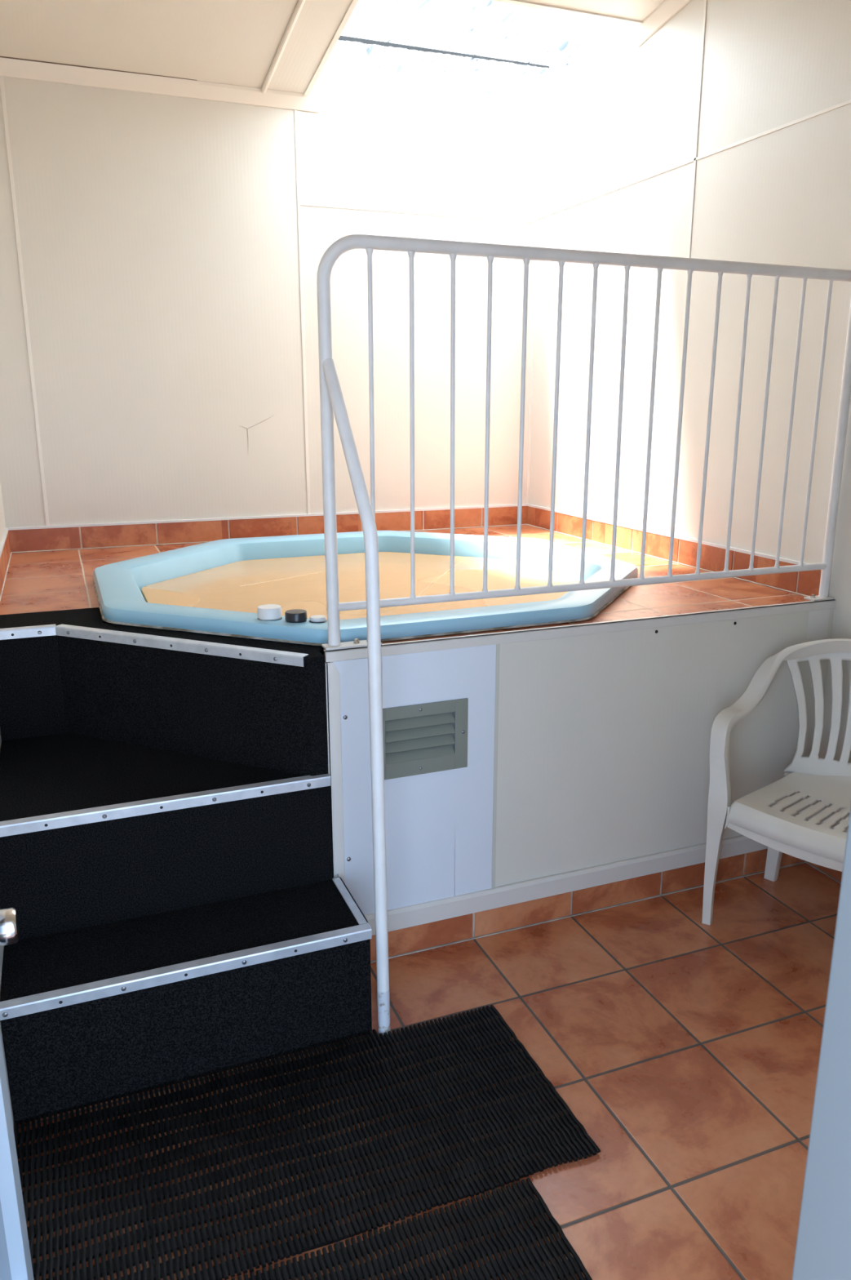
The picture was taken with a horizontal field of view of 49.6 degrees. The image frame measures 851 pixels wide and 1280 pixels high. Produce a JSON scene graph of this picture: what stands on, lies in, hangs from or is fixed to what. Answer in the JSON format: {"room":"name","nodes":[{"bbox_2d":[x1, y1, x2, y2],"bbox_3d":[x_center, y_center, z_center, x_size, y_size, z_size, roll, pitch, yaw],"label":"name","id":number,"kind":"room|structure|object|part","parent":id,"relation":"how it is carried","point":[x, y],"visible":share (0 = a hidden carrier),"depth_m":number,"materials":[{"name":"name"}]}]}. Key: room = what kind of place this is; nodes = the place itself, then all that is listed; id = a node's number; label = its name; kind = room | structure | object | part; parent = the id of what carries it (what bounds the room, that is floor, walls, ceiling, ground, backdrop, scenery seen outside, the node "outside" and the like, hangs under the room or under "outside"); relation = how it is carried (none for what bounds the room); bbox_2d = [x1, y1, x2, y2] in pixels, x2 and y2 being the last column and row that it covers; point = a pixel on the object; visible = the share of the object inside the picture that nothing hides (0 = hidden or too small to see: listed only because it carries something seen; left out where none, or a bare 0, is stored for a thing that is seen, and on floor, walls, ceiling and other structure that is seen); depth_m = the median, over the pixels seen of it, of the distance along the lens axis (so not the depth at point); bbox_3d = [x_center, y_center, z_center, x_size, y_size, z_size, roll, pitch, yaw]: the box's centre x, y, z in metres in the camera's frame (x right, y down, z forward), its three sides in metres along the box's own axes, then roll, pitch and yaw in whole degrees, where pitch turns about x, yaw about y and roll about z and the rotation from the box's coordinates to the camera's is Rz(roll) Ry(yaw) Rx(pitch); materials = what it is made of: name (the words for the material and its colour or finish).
{"room":"hot tub room","nodes":[
{"label":"hot tub room","id":0,"kind":"room"},
{"bbox_2d":[0,481,14,1129],"bbox_3d":[-1.139,-0.758,2.048,0.084,3.516,3.883,-6,16,-21],"label":"wall","id":1,"kind":"structure","parent":0,"point":[2,525],"depth_m":2.10,"materials":[{"name":"white paint"}]},
{"bbox_2d":[0,528,12,600],"bbox_3d":[-1.546,-0.278,3.360,0.014,0.108,1.261,-6,16,-21],"label":"baseboard","id":2,"kind":"structure","parent":1,"relation":"attached to","point":[5,547],"depth_m":3.48,"materials":[{"name":"tile"}]},
{"bbox_2d":[0,907,33,1279],"bbox_3d":[-0.537,0.272,1.008,0.088,2.018,0.868,-6,16,-21],"label":"door","id":3,"kind":"structure","parent":1,"relation":"in","point":[15,1263],"depth_m":1.51,"materials":[{"name":"white"}]},
{"bbox_3d":[-0.569,0.281,0.999,0.006,1.830,0.710,-6,16,-21],"label":"glass panel","id":4,"kind":"part","parent":3,"relation":"part of","materials":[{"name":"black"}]},
{"bbox_3d":[-0.664,0.450,1.437,0.050,0.060,0.060,-6,16,-21],"label":"knob","id":5,"kind":"part","parent":3,"relation":"part of","materials":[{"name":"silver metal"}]},
{"bbox_3d":[-0.561,0.275,0.999,0.038,2.018,0.868,-6,16,-21],"label":"frame","id":6,"kind":"part","parent":3,"relation":"part of","materials":[{"name":"white"}]},
{"bbox_2d":[0,71,538,627],"bbox_3d":[-0.640,-1.028,4.290,2.504,2.914,0.092,-6,16,-21],"label":"wall","id":7,"kind":"structure","parent":0,"point":[161,255],"depth_m":4.08,"materials":[{"name":"white paint"}]},
{"bbox_2d":[0,56,321,112],"bbox_3d":[-1.119,-2.245,3.716,1.429,0.054,0.044,-6,16,-21],"label":"trim","id":8,"kind":"structure","parent":7,"relation":"attached to","point":[10,68],"depth_m":3.72,"materials":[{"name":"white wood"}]},
{"bbox_2d":[5,503,528,552],"bbox_3d":[-0.624,-0.542,4.377,2.502,0.108,0.014,-6,16,-21],"label":"baseboard","id":9,"kind":"structure","parent":7,"relation":"attached to","point":[96,535],"depth_m":4.26,"materials":[{"name":"tile"}]},
{"bbox_2d":[261,0,305,93],"bbox_3d":[-0.012,-2.157,2.160,0.022,0.596,3.686,-6,16,-21],"label":"trim","id":10,"kind":"structure","parent":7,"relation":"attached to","point":[300,4],"depth_m":3.50,"materials":[{"name":"white wood"}]},
{"bbox_2d":[304,0,642,95],"bbox_3d":[0.167,-2.406,3.726,1.150,0.274,0.900,-6,16,-21],"label":"trim","id":11,"kind":"structure","parent":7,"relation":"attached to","point":[353,3],"depth_m":3.44,"materials":[{"name":"white"}]},
{"bbox_2d":[0,0,664,93],"bbox_3d":[0.055,-2.192,2.178,2.503,0.624,3.702,-6,16,-21],"label":"ceiling","id":12,"kind":"structure","parent":0,"point":[237,42],"depth_m":3.41,"materials":[{"name":"white paint"}]},
{"bbox_2d":[321,0,607,97],"bbox_3d":[0.145,-2.484,3.639,1.400,0.257,1.400,-6,16,-21],"label":"skylight","id":13,"kind":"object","parent":12,"relation":"in","point":[369,43],"depth_m":3.88,"materials":[{"name":"clear"}]},
{"bbox_2d":[13,862,841,1279],"bbox_3d":[0.062,0.862,2.960,2.664,0.080,3.883,-6,16,-21],"label":"floor","id":14,"kind":"structure","parent":0,"point":[687,1050],"depth_m":2.23,"materials":[{"name":"tile"}]},
{"bbox_2d":[0,607,372,1124],"bbox_3d":[-0.720,0.457,2.545,0.830,0.914,1.114,-6,16,-21],"label":"carpeted steps","id":15,"kind":"structure","parent":14,"relation":"on","point":[166,864],"depth_m":2.28,"materials":[{"name":"black carpet"}]},
{"bbox_3d":[-0.195,0.680,2.368,0.024,0.025,0.284,-6,16,-21],"label":"trim","id":16,"kind":"part","parent":15,"relation":"part of","materials":[{"name":"metal"}]},
{"bbox_2d":[14,1004,600,1279],"bbox_3d":[-0.265,1.068,1.974,1.149,0.014,0.546,-6,16,-21],"label":"rubber mat","id":17,"kind":"object","parent":14,"relation":"on","point":[571,1136],"visible":0.98,"depth_m":1.94,"materials":[{"name":"black plastic"}]},
{"bbox_2d":[231,1177,592,1279],"bbox_3d":[-0.122,1.201,1.462,0.931,0.014,0.534,-6,16,-21],"label":"rubber mat","id":18,"kind":"object","parent":14,"relation":"on","point":[527,1257],"visible":1,"depth_m":1.71,"materials":[{"name":"black plastic"}]},
{"bbox_2d":[0,524,836,963],"bbox_3d":[-0.234,0.191,3.556,2.502,0.921,2.118,-6,16,-21],"label":"platform","id":19,"kind":"object","parent":14,"relation":"on","point":[584,788],"visible":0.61,"depth_m":2.74,"materials":[{"name":"ceramic"}]},
{"bbox_3d":[-0.245,0.417,2.462,0.037,0.752,0.040,-6,16,-21],"label":"corner trim","id":20,"kind":"part","parent":19,"relation":"part of","materials":[{"name":"white metal"}]},
{"bbox_2d":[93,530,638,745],"bbox_3d":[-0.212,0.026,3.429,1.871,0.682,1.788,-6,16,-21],"label":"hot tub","id":21,"kind":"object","parent":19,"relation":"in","point":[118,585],"visible":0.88,"depth_m":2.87,"materials":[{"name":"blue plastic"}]},
{"bbox_3d":[-0.429,-0.074,2.531,0.066,0.038,0.066,-6,16,-21],"label":"control knob","id":22,"kind":"part","parent":21,"relation":"part of","materials":[{"name":"white plastic"}]},
{"bbox_3d":[-0.352,-0.063,2.505,0.060,0.030,0.060,-6,16,-21],"label":"control knob","id":23,"kind":"part","parent":21,"relation":"part of","materials":[{"name":"black plastic"}]},
{"bbox_3d":[-0.293,-0.052,2.504,0.048,0.004,0.048,-6,16,-21],"label":"knob","id":24,"kind":"part","parent":21,"relation":"part of","materials":[{"name":"white plastic"}]},
{"bbox_2d":[141,551,579,619],"bbox_3d":[-0.213,-0.188,3.373,1.551,0.026,1.467,-6,16,-21],"label":"cover","id":25,"kind":"object","parent":21,"relation":"in","point":[295,582],"visible":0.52,"depth_m":3.40,"materials":[{"name":"yellow plastic"}]},
{"bbox_3d":[-0.029,0.420,2.548,0.473,0.805,0.022,-6,16,-21],"label":"access panel","id":26,"kind":"part","parent":19,"relation":"part of","materials":[{"name":"white laminate"}]},
{"bbox_2d":[382,697,468,779],"bbox_3d":[-0.022,0.266,2.516,0.281,0.201,0.052,-6,16,-21],"label":"vent grille","id":27,"kind":"object","parent":19,"relation":"attached to","point":[419,739],"visible":0.8,"depth_m":2.51,"materials":[{"name":"grey metal"}]},
{"bbox_3d":[0.533,0.728,2.841,1.686,0.062,0.015,-6,16,-21],"label":"rail","id":28,"kind":"part","parent":19,"relation":"part of","materials":[{"name":"white metal"}]},
{"bbox_3d":[0.526,-0.038,2.655,1.687,0.028,0.022,-6,16,-21],"label":"edge trim","id":29,"kind":"part","parent":19,"relation":"part of","materials":[{"name":"white metal"}]},
{"bbox_3d":[0.753,0.340,2.851,1.198,0.803,0.020,-6,16,-21],"label":"panel","id":30,"kind":"part","parent":19,"relation":"part of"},
{"bbox_2d":[316,234,850,1035],"bbox_3d":[0.580,-0.056,2.517,1.683,1.919,0.366,-6,16,-21],"label":"guard rail","id":31,"kind":"object","parent":14,"relation":"on","point":[332,402],"visible":1,"depth_m":2.40,"materials":[{"name":"white metal"}]},
{"bbox_3d":[-0.191,0.012,2.396,0.151,0.006,0.046,-6,16,-21],"label":"plate","id":32,"kind":"part","parent":31,"relation":"part of","materials":[{"name":"white metal"}]},
{"bbox_3d":[-0.169,0.157,2.258,0.033,1.638,0.354,-6,16,-23],"label":"stair handrail","id":33,"kind":"part","parent":31,"relation":"part of","materials":[{"name":"white metal"}]},
{"bbox_3d":[0.524,-0.160,2.648,1.618,0.022,0.022,-6,16,-21],"label":"rail","id":34,"kind":"part","parent":31,"relation":"part of","materials":[{"name":"white metal"}]},
{"bbox_3d":[0.523,-0.541,2.551,1.673,0.996,0.036,-6,16,-21],"label":"rail","id":35,"kind":"part","parent":31,"relation":"part of","materials":[{"name":"white metal"}]},
{"bbox_3d":[1.264,-0.135,2.955,0.082,0.006,0.046,-6,16,-21],"label":"plate","id":36,"kind":"part","parent":31,"relation":"part of","materials":[{"name":"white metal"}]},
{"bbox_3d":[1.282,-0.600,2.845,0.029,0.960,0.029,-6,16,-21],"label":"post","id":37,"kind":"part","parent":31,"relation":"part of","materials":[{"name":"white metal"}]},
{"bbox_2d":[702,638,850,924],"bbox_3d":[1.205,0.460,2.669,0.498,0.848,0.646,-14,20,-43],"label":"armchair","id":38,"kind":"object","parent":14,"relation":"on","point":[828,780],"visible":0.99,"depth_m":2.74,"materials":[{"name":"white plastic"}]},
{"bbox_3d":[0.869,0.569,2.752,0.071,0.591,0.080,8,16,28],"label":"leg","id":39,"kind":"part","parent":38,"relation":"part of","materials":[{"name":"white plastic"}]},
{"bbox_3d":[1.032,0.479,2.803,0.383,0.047,0.014,-11,18,-37],"label":"rail","id":40,"kind":"part","parent":38,"relation":"part of","materials":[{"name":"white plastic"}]},
{"bbox_3d":[1.093,0.174,2.775,0.560,0.349,0.164,-4,15,-14],"label":"armrest","id":41,"kind":"part","parent":38,"relation":"part of","materials":[{"name":"white plastic"}]},
{"bbox_3d":[1.150,0.608,2.965,0.063,0.413,0.139,-3,15,-10],"label":"leg","id":42,"kind":"part","parent":38,"relation":"part of","materials":[{"name":"white plastic"}]},
{"bbox_3d":[1.179,0.503,2.654,0.423,0.127,0.470,-14,20,-43],"label":"seat","id":43,"kind":"part","parent":38,"relation":"part of","materials":[{"name":"white plastic"}]},
{"bbox_3d":[1.329,0.241,2.740,0.147,0.407,0.540,-14,20,-43],"label":"backrest","id":44,"kind":"part","parent":38,"relation":"part of","materials":[{"name":"white plastic"}]},
{"bbox_2d":[529,0,850,832],"bbox_3d":[1.258,-0.999,2.969,0.086,3.516,3.883,-6,16,-21],"label":"wall","id":45,"kind":"structure","parent":0,"point":[726,135],"depth_m":3.36,"materials":[{"name":"white paint"}]},
{"bbox_2d":[541,102,565,128],"bbox_3d":[0.585,-2.409,4.227,0.014,0.055,0.200,-6,16,-21],"label":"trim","id":46,"kind":"structure","parent":45,"relation":"attached to","point":[562,105],"depth_m":4.21,"materials":[{"name":"white"}]},
{"bbox_2d":[629,0,691,47],"bbox_3d":[1.346,-2.228,2.250,0.044,0.493,2.875,-6,16,-21],"label":"trim","id":47,"kind":"structure","parent":45,"relation":"attached to","point":[667,10],"depth_m":3.46,"materials":[{"name":"white wood"}]},
{"bbox_2d":[526,503,822,596],"bbox_3d":[0.913,-0.419,3.897,0.014,0.108,2.046,-6,16,-21],"label":"baseboard","id":48,"kind":"structure","parent":45,"relation":"attached to","point":[629,538],"depth_m":3.64,"materials":[{"name":"tile"}]},
{"bbox_2d":[805,861,843,884],"bbox_3d":[1.602,0.899,2.449,0.014,0.100,1.568,-6,16,-21],"label":"baseboard","id":49,"kind":"structure","parent":45,"relation":"attached to","point":[837,875],"depth_m":3.07,"materials":[{"name":"ceramic"}]},
{"bbox_3d":[0.758,-0.430,0.809,2.504,3.498,0.100,-6,16,-21],"label":"wall","id":50,"kind":"structure","parent":0,"visible":0},
{"bbox_2d":[791,807,850,1279],"bbox_3d":[0.040,0.310,0.704,0.955,2.120,0.127,-6,16,-21],"label":"trim","id":51,"kind":"structure","parent":50,"relation":"attached to","point":[824,1242],"depth_m":0.95,"materials":[{"name":"grey"}]}
]}

